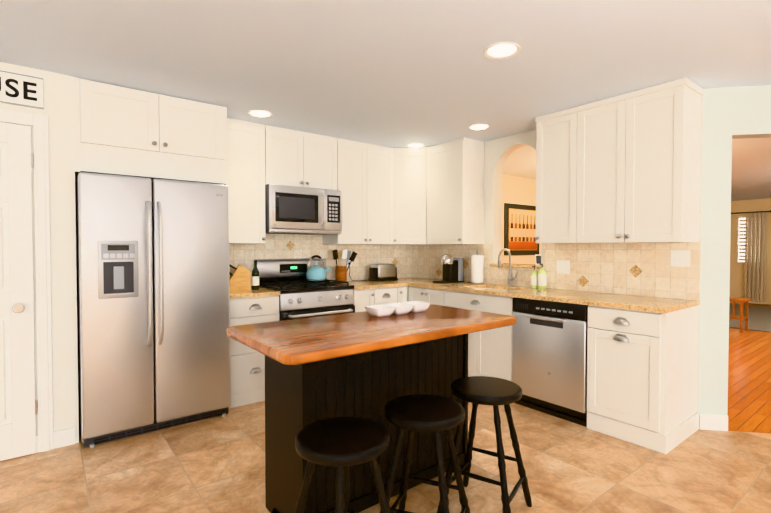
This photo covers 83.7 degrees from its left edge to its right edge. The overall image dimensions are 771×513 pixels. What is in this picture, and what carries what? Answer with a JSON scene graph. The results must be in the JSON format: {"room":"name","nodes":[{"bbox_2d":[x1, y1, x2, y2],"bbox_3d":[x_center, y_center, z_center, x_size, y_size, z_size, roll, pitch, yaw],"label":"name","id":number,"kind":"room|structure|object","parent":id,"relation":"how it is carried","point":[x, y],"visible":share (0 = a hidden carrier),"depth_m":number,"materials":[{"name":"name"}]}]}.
{"room":"kitchen","nodes":[
{"label":"kitchen","id":0,"kind":"room"},
{"bbox_2d":[0,62,78,442],"bbox_3d":[-3.400,0.045,2.126,3.020,2.400,0.599,-1,1,-38],"label":"wall","id":1,"kind":"structure","parent":0,"point":[58,92],"depth_m":2.77,"materials":[{"name":"white paint"}]},
{"bbox_2d":[0,123,36,460],"bbox_3d":[-2.462,0.220,2.416,0.770,2.022,0.096,-1,1,-38],"label":"pantry door","id":2,"kind":"structure","parent":1,"relation":"in","point":[18,407],"depth_m":2.62,"materials":[{"name":"white wood"}]},
{"bbox_2d":[0,70,43,108],"bbox_3d":[-2.385,-1.013,2.503,0.620,0.190,0.018,-1,1,-38],"label":"sign","id":3,"kind":"object","parent":1,"relation":"attached to","point":[19,100],"visible":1,"depth_m":2.62,"materials":[{"name":"white wood"}]},
{"bbox_2d":[0,77,36,100],"bbox_3d":[-2.361,-1.014,2.511,0.508,0.110,0.002,-1,1,-38],"label":"letters","id":4,"kind":"object","parent":3,"relation":"attached to","point":[26,90],"visible":1,"depth_m":2.63,"materials":[{"name":"black paint"}]},
{"bbox_2d":[0,109,53,451],"bbox_3d":[-2.490,0.180,2.444,0.932,2.117,0.024,-1,1,-38],"label":"door frame","id":5,"kind":"structure","parent":1,"relation":"attached to","point":[38,123],"depth_m":2.70,"materials":[{"name":"white wood"}]},
{"bbox_2d":[74,77,225,183],"bbox_3d":[-1.827,-0.872,3.327,0.960,0.613,0.611,-1,1,-38],"label":"upper cabinet","id":6,"kind":"object","parent":1,"relation":"attached to","point":[120,130],"depth_m":3.05,"materials":[{"name":"white wood"}]},
{"bbox_2d":[2,414,727,460],"bbox_3d":[-0.998,1.193,2.002,6.621,0.110,2.592,-1,1,-38],"label":"baseboard","id":7,"kind":"structure","parent":1,"relation":"attached to","point":[63,437],"depth_m":3.02,"materials":[{"name":"white wood"}]},
{"bbox_2d":[0,400,770,512],"bbox_3d":[3.157,1.283,1.483,12.522,0.050,9.738,-1,1,-38],"label":"floor","id":8,"kind":"structure","parent":0,"point":[216,464],"depth_m":2.46,"materials":[{"name":"beige tile"}]},
{"bbox_2d":[75,171,230,447],"bbox_3d":[-1.757,0.333,3.261,0.936,1.777,0.809,-1,1,-38],"label":"fridge","id":9,"kind":"object","parent":8,"relation":"on","point":[153,288],"visible":1,"depth_m":2.95,"materials":[{"name":"grey metal"}]},
{"bbox_2d":[228,297,278,408],"bbox_3d":[-1.263,0.770,3.800,0.426,0.881,0.616,-1,1,-38],"label":"base cabinet","id":10,"kind":"object","parent":8,"relation":"on","point":[247,365],"depth_m":3.52,"materials":[{"name":"white wood"}]},
{"bbox_2d":[230,285,279,300],"bbox_3d":[-1.258,0.312,3.784,0.426,0.032,0.631,-1,1,-38],"label":"countertop","id":11,"kind":"structure","parent":10,"relation":"on","point":[261,292],"depth_m":3.58,"materials":[{"name":"beige stone"}]},
{"bbox_2d":[229,264,250,290],"bbox_3d":[-1.306,0.172,3.736,0.242,0.247,0.110,-1,1,-26],"label":"knife block","id":12,"kind":"object","parent":11,"relation":"on","point":[240,279],"visible":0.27,"depth_m":3.71,"materials":[{"name":"brown wood"}]},
{"bbox_2d":[252,260,258,289],"bbox_3d":[-1.149,0.164,3.803,0.065,0.262,0.065,-1,1,-38],"label":"wine bottle","id":13,"kind":"object","parent":11,"relation":"on","point":[255,278],"visible":1,"depth_m":3.78,"materials":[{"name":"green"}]},
{"bbox_2d":[255,258,354,320],"bbox_3d":[-0.761,0.615,4.120,0.756,1.178,0.695,-1,1,-38],"label":"stove","id":14,"kind":"object","parent":8,"relation":"on","point":[300,296],"visible":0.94,"depth_m":4.01,"materials":[{"name":"grey metal"}]},
{"bbox_2d":[306,255,329,280],"bbox_3d":[-0.676,0.112,4.356,0.266,0.256,0.209,-1,1,-38],"label":"kettle","id":15,"kind":"object","parent":14,"relation":"on","point":[315,272],"visible":1,"depth_m":4.27,"materials":[{"name":"teal metal"}]},
{"bbox_2d":[295,417,390,512],"bbox_3d":[-0.153,0.948,1.550,0.362,0.623,0.361,1,2,44],"label":"stool","id":16,"kind":"object","parent":8,"relation":"on","point":[342,444],"visible":1,"depth_m":1.52,"materials":[{"name":"black wood"}]},
{"bbox_2d":[265,336,467,512],"bbox_3d":[-0.063,0.805,2.291,1.040,0.874,0.400,-1,1,-38],"label":"kitchen island","id":17,"kind":"object","parent":8,"relation":"on","point":[365,364],"depth_m":2.04,"materials":[{"name":"black wood"}]},
{"bbox_2d":[226,304,516,367],"bbox_3d":[-0.019,0.348,2.177,1.360,0.040,0.700,-1,1,-38],"label":"island countertop","id":18,"kind":"structure","parent":17,"relation":"on","point":[294,343],"depth_m":1.94,"materials":[{"name":"brown wood"}]},
{"bbox_2d":[365,301,429,316],"bbox_3d":[0.074,0.298,2.439,0.397,0.049,0.135,-1,1,-38],"label":"serving dish","id":19,"kind":"object","parent":18,"relation":"on","point":[383,310],"visible":1,"depth_m":2.41,"materials":[{"name":"white ceramic"}]},
{"bbox_2d":[353,289,381,311],"bbox_3d":[-0.372,0.756,4.497,0.308,0.881,0.616,-1,1,-38],"label":"base cabinet","id":20,"kind":"object","parent":8,"relation":"on","point":[362,297],"depth_m":4.24,"materials":[{"name":"white wood"}]},
{"bbox_2d":[382,289,393,304],"bbox_3d":[-0.180,0.753,4.647,0.420,0.881,0.616,-1,1,-38],"label":"base cabinet","id":21,"kind":"object","parent":8,"relation":"on","point":[387,294],"depth_m":4.40,"materials":[{"name":"white wood"}]},
{"bbox_2d":[380,394,469,512],"bbox_3d":[0.163,0.943,1.810,0.362,0.623,0.361,0,1,22],"label":"stool","id":22,"kind":"object","parent":8,"relation":"on","point":[435,414],"visible":1,"depth_m":1.76,"materials":[{"name":"black wood"}]},
{"bbox_2d":[406,285,449,306],"bbox_3d":[0.631,0.755,4.529,0.680,0.881,0.610,-1,1,-38],"label":"base cabinet","id":23,"kind":"object","parent":8,"relation":"on","point":[423,293],"depth_m":4.33,"materials":[{"name":"white wood"}]},
{"bbox_2d":[331,277,437,288],"bbox_3d":[0.025,0.291,4.788,1.304,0.032,0.631,-1,1,-38],"label":"countertop","id":24,"kind":"structure","parent":23,"relation":"on","point":[401,280],"depth_m":4.61,"materials":[{"name":"beige stone"}]},
{"bbox_2d":[332,250,356,281],"bbox_3d":[-0.441,0.101,4.610,0.297,0.354,0.120,-1,1,-38],"label":"utensil crock","id":25,"kind":"object","parent":24,"relation":"on","point":[340,273],"visible":0.81,"depth_m":4.55,"materials":[{"name":"orange ceramic"}]},
{"bbox_2d":[369,264,397,280],"bbox_3d":[-0.030,0.179,4.879,0.302,0.186,0.175,-1,1,-38],"label":"toaster","id":26,"kind":"object","parent":24,"relation":"on","point":[382,272],"visible":0.98,"depth_m":4.80,"materials":[{"name":"silver metal"}]},
{"bbox_2d":[437,376,531,512],"bbox_3d":[0.486,0.937,2.088,0.362,0.623,0.361,1,1,32],"label":"stool","id":27,"kind":"object","parent":8,"relation":"on","point":[475,391],"visible":0.9,"depth_m":2.04,"materials":[{"name":"black wood"}]},
{"bbox_2d":[450,285,553,380],"bbox_3d":[1.029,0.764,4.072,0.616,0.881,0.840,-1,1,-38],"label":"base cabinet","id":28,"kind":"object","parent":8,"relation":"on","point":[489,351],"depth_m":3.75,"materials":[{"name":"white wood"}]},
{"bbox_2d":[512,297,588,426],"bbox_3d":[1.462,0.777,3.482,0.630,0.879,0.617,-1,1,-38],"label":"dishwasher","id":29,"kind":"object","parent":8,"relation":"on","point":[549,357],"visible":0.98,"depth_m":3.26,"materials":[{"name":"grey metal"}]},
{"bbox_2d":[587,305,698,453],"bbox_3d":[1.824,0.785,3.057,0.616,0.881,0.490,-1,1,-38],"label":"base cabinet","id":30,"kind":"object","parent":8,"relation":"on","point":[642,368],"depth_m":2.85,"materials":[{"name":"white wood"}]},
{"bbox_2d":[406,281,699,312],"bbox_3d":[1.228,0.311,3.797,0.631,0.032,2.415,-1,1,-38],"label":"countertop","id":31,"kind":"structure","parent":30,"relation":"on","point":[574,296],"depth_m":3.22,"materials":[{"name":"beige stone"}]},
{"bbox_2d":[433,254,463,283],"bbox_3d":[0.693,0.126,4.622,0.380,0.304,0.150,-1,1,-38],"label":"coffee machine","id":32,"kind":"object","parent":31,"relation":"on","point":[453,270],"visible":1,"depth_m":4.58,"materials":[{"name":"black plastic"}]},
{"bbox_2d":[470,250,483,283],"bbox_3d":[0.951,0.105,4.462,0.144,0.353,0.144,-1,1,-38],"label":"paper towel","id":33,"kind":"object","parent":31,"relation":"on","point":[477,269],"visible":1,"depth_m":4.41,"materials":[{"name":"white paper"}]},
{"bbox_2d":[474,285,501,292],"bbox_3d":[1.029,0.413,4.052,0.384,0.206,0.504,-1,1,-38],"label":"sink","id":34,"kind":"object","parent":31,"relation":"in","point":[489,288],"depth_m":4.25,"materials":[{"name":"beige stone"}]},
{"bbox_2d":[498,248,517,285],"bbox_3d":[1.170,0.105,4.121,0.215,0.366,0.116,-1,1,-38],"label":"faucet","id":35,"kind":"object","parent":31,"relation":"on","point":[510,278],"visible":1,"depth_m":4.17,"materials":[{"name":"silver metal"}]},
{"bbox_2d":[531,266,537,287],"bbox_3d":[1.370,0.190,3.959,0.068,0.203,0.065,-1,1,-38],"label":"soap bottle","id":36,"kind":"object","parent":31,"relation":"on","point":[534,278],"visible":0.96,"depth_m":3.93,"materials":[{"name":"green plastic"}]},
{"bbox_2d":[538,264,546,288],"bbox_3d":[1.421,0.178,3.904,0.077,0.228,0.077,-1,1,-38],"label":"soap bottle","id":37,"kind":"object","parent":31,"relation":"on","point":[542,278],"visible":1,"depth_m":3.87,"materials":[{"name":"green plastic"}]},
{"bbox_2d":[0,0,770,200],"bbox_3d":[5.221,-1.227,3.643,18.500,0.080,9.200,-1,1,-38],"label":"ceiling","id":38,"kind":"structure","parent":0,"point":[397,73],"depth_m":2.50,"materials":[{"name":"white paint"}]},
{"bbox_2d":[248,110,272,117],"bbox_3d":[-1.039,-1.182,3.569,0.199,0.006,0.199,-1,2,-44],"label":"recessed light","id":39,"kind":"object","parent":38,"relation":"in","point":[255,113],"depth_m":3.56,"materials":[{"name":"white glass"}]},
{"bbox_2d":[406,143,424,147],"bbox_3d":[0.325,-1.205,4.682,0.199,0.006,0.199,0,1,16],"label":"recessed light","id":40,"kind":"object","parent":38,"relation":"in","point":[414,145],"depth_m":4.67,"materials":[{"name":"white glass"}]},
{"bbox_2d":[468,124,489,129],"bbox_3d":[0.863,-1.190,3.962,0.199,0.006,0.199,1,1,28],"label":"recessed light","id":41,"kind":"object","parent":38,"relation":"in","point":[476,126],"depth_m":3.96,"materials":[{"name":"white glass"}]},
{"bbox_2d":[484,42,519,58],"bbox_3d":[0.656,-1.158,2.425,0.199,0.006,0.199,-1,2,-44],"label":"recessed light","id":42,"kind":"object","parent":38,"relation":"in","point":[501,50],"depth_m":2.42,"materials":[{"name":"white glass"}]},
{"bbox_2d":[354,174,540,263],"bbox_3d":[2.472,-0.059,7.180,18.500,2.400,0.120,-1,1,-38],"label":"wall","id":43,"kind":"structure","parent":0,"point":[518,190],"depth_m":6.77,"materials":[{"name":"white paint"}]},
{"bbox_2d":[226,117,269,244],"bbox_3d":[-1.352,-0.653,3.884,0.426,1.073,0.326,-1,1,-38],"label":"upper cabinet","id":44,"kind":"object","parent":43,"relation":"attached to","point":[245,140],"depth_m":3.79,"materials":[{"name":"white wood"}]},
{"bbox_2d":[266,125,337,189],"bbox_3d":[-0.884,-0.928,4.246,0.756,0.538,0.326,-1,1,-38],"label":"upper cabinet","id":45,"kind":"object","parent":43,"relation":"attached to","point":[293,157],"depth_m":4.10,"materials":[{"name":"white wood"}]},
{"bbox_2d":[265,184,341,234],"bbox_3d":[-0.837,-0.439,4.195,0.752,0.433,0.456,-1,1,-38],"label":"microwave","id":46,"kind":"object","parent":45,"relation":"attached to","point":[300,210],"visible":1,"depth_m":4.03,"materials":[{"name":"grey metal"}]},
{"bbox_2d":[318,138,361,244],"bbox_3d":[-0.416,-0.668,4.617,0.423,1.073,0.326,-1,1,-38],"label":"upper cabinet","id":47,"kind":"object","parent":43,"relation":"attached to","point":[349,152],"depth_m":4.46,"materials":[{"name":"white wood"}]},
{"bbox_2d":[362,143,389,244],"bbox_3d":[-0.148,-0.672,4.803,0.467,1.073,0.363,-1,1,-38],"label":"upper cabinet","id":48,"kind":"object","parent":43,"relation":"attached to","point":[375,158],"depth_m":4.66,"materials":[{"name":"white wood"}]},
{"bbox_2d":[390,147,421,244],"bbox_3d":[0.274,-0.676,4.992,0.636,1.073,0.586,-1,1,-38],"label":"upper cabinet","id":49,"kind":"object","parent":43,"relation":"attached to","point":[405,163],"depth_m":4.79,"materials":[{"name":"white wood"}]},
{"bbox_2d":[504,203,538,254],"bbox_3d":[2.182,-0.422,6.845,0.920,0.800,0.036,-1,1,-38],"label":"picture","id":50,"kind":"object","parent":43,"relation":"attached to","point":[519,228],"visible":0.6,"depth_m":6.78,"materials":[{"name":"orange"}]},
{"bbox_2d":[444,95,702,411],"bbox_3d":[1.331,0.001,4.274,0.120,2.400,3.050,-1,1,-38],"label":"wall","id":51,"kind":"structure","parent":0,"point":[498,152],"depth_m":4.45,"materials":[{"name":"white paint"}]},
{"bbox_2d":[422,137,485,244],"bbox_3d":[0.712,-0.669,4.654,0.363,1.073,0.593,-1,1,-38],"label":"upper cabinet","id":52,"kind":"object","parent":51,"relation":"attached to","point":[453,170],"depth_m":4.49,"materials":[{"name":"white wood"}]},
{"bbox_2d":[490,263,543,268],"bbox_3d":[1.334,0.092,4.269,0.185,0.032,0.605,-1,1,-38],"label":"sill","id":53,"kind":"structure","parent":51,"relation":"attached to","point":[516,265],"depth_m":4.17,"materials":[{"name":"stone"}]},
{"bbox_2d":[535,254,540,264],"bbox_3d":[1.448,0.030,4.049,0.021,0.100,0.080,-1,1,-38],"label":"framed picture","id":54,"kind":"object","parent":53,"relation":"on","point":[538,258],"visible":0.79,"depth_m":4.05,"materials":[{"name":"white"}]},
{"bbox_2d":[346,250,689,280],"bbox_3d":[0.868,0.114,3.942,0.992,0.352,2.978,-1,1,-38],"label":"backsplash","id":55,"kind":"structure","parent":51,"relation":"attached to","point":[412,265],"depth_m":3.85,"materials":[{"name":"beige tile"}]},
{"bbox_2d":[535,109,565,244],"bbox_3d":[1.545,-0.648,3.620,0.326,1.073,0.423,-1,1,-38],"label":"upper cabinet","id":56,"kind":"object","parent":51,"relation":"attached to","point":[550,128],"depth_m":3.58,"materials":[{"name":"white wood"}]},
{"bbox_2d":[566,77,702,244],"bbox_3d":[1.844,-0.640,3.237,0.326,1.073,0.786,-1,1,-38],"label":"upper cabinet","id":57,"kind":"object","parent":51,"relation":"attached to","point":[618,186],"depth_m":3.06,"materials":[{"name":"white wood"}]},
{"bbox_2d":[698,85,770,414],"bbox_3d":[6.667,0.041,2.319,9.000,2.400,0.120,0,1,10],"label":"wall","id":58,"kind":"structure","parent":0,"point":[730,114],"depth_m":3.02,"materials":[{"name":"grey paint"}]},
{"bbox_2d":[728,301,770,433],"bbox_3d":[8.070,1.205,5.328,12.000,0.050,9.738,-1,1,-38],"label":"floor","id":59,"kind":"structure","parent":0,"point":[749,382],"depth_m":4.16,"materials":[{"name":"brown wood"}]},
{"bbox_2d":[729,297,750,332],"bbox_3d":[5.405,0.900,6.714,0.380,0.500,0.380,-1,1,-38],"label":"side table","id":60,"kind":"object","parent":59,"relation":"on","point":[741,317],"visible":0.6,"depth_m":6.56,"materials":[{"name":"brown wood"}]},
{"bbox_2d":[729,303,770,331],"bbox_3d":[7.125,1.120,7.913,3.700,0.012,2.700,-1,1,-38],"label":"rug","id":61,"kind":"object","parent":59,"relation":"on","point":[759,318],"depth_m":7.75,"materials":[{"name":"grey fabric"}]},
{"bbox_2d":[729,198,770,304],"bbox_3d":[10.409,-0.068,7.602,0.120,2.400,9.000,-1,1,-38],"label":"wall","id":62,"kind":"structure","parent":0,"point":[737,276],"depth_m":10.11,"materials":[{"name":"beige paint"}]},
{"bbox_2d":[737,216,759,263],"bbox_3d":[8.451,-0.387,9.975,0.030,1.100,0.480,-1,1,-38],"label":"window","id":63,"kind":"structure","parent":62,"relation":"in","point":[741,222],"depth_m":10.09,"materials":[{"name":"white"}]},
{"bbox_2d":[731,210,770,304],"bbox_3d":[8.368,0.016,9.902,0.180,2.113,0.765,-1,1,-38],"label":"curtain","id":64,"kind":"object","parent":62,"relation":"hanging from","point":[756,241],"visible":1,"depth_m":9.82,"materials":[{"name":"beige fabric"}]}
]}

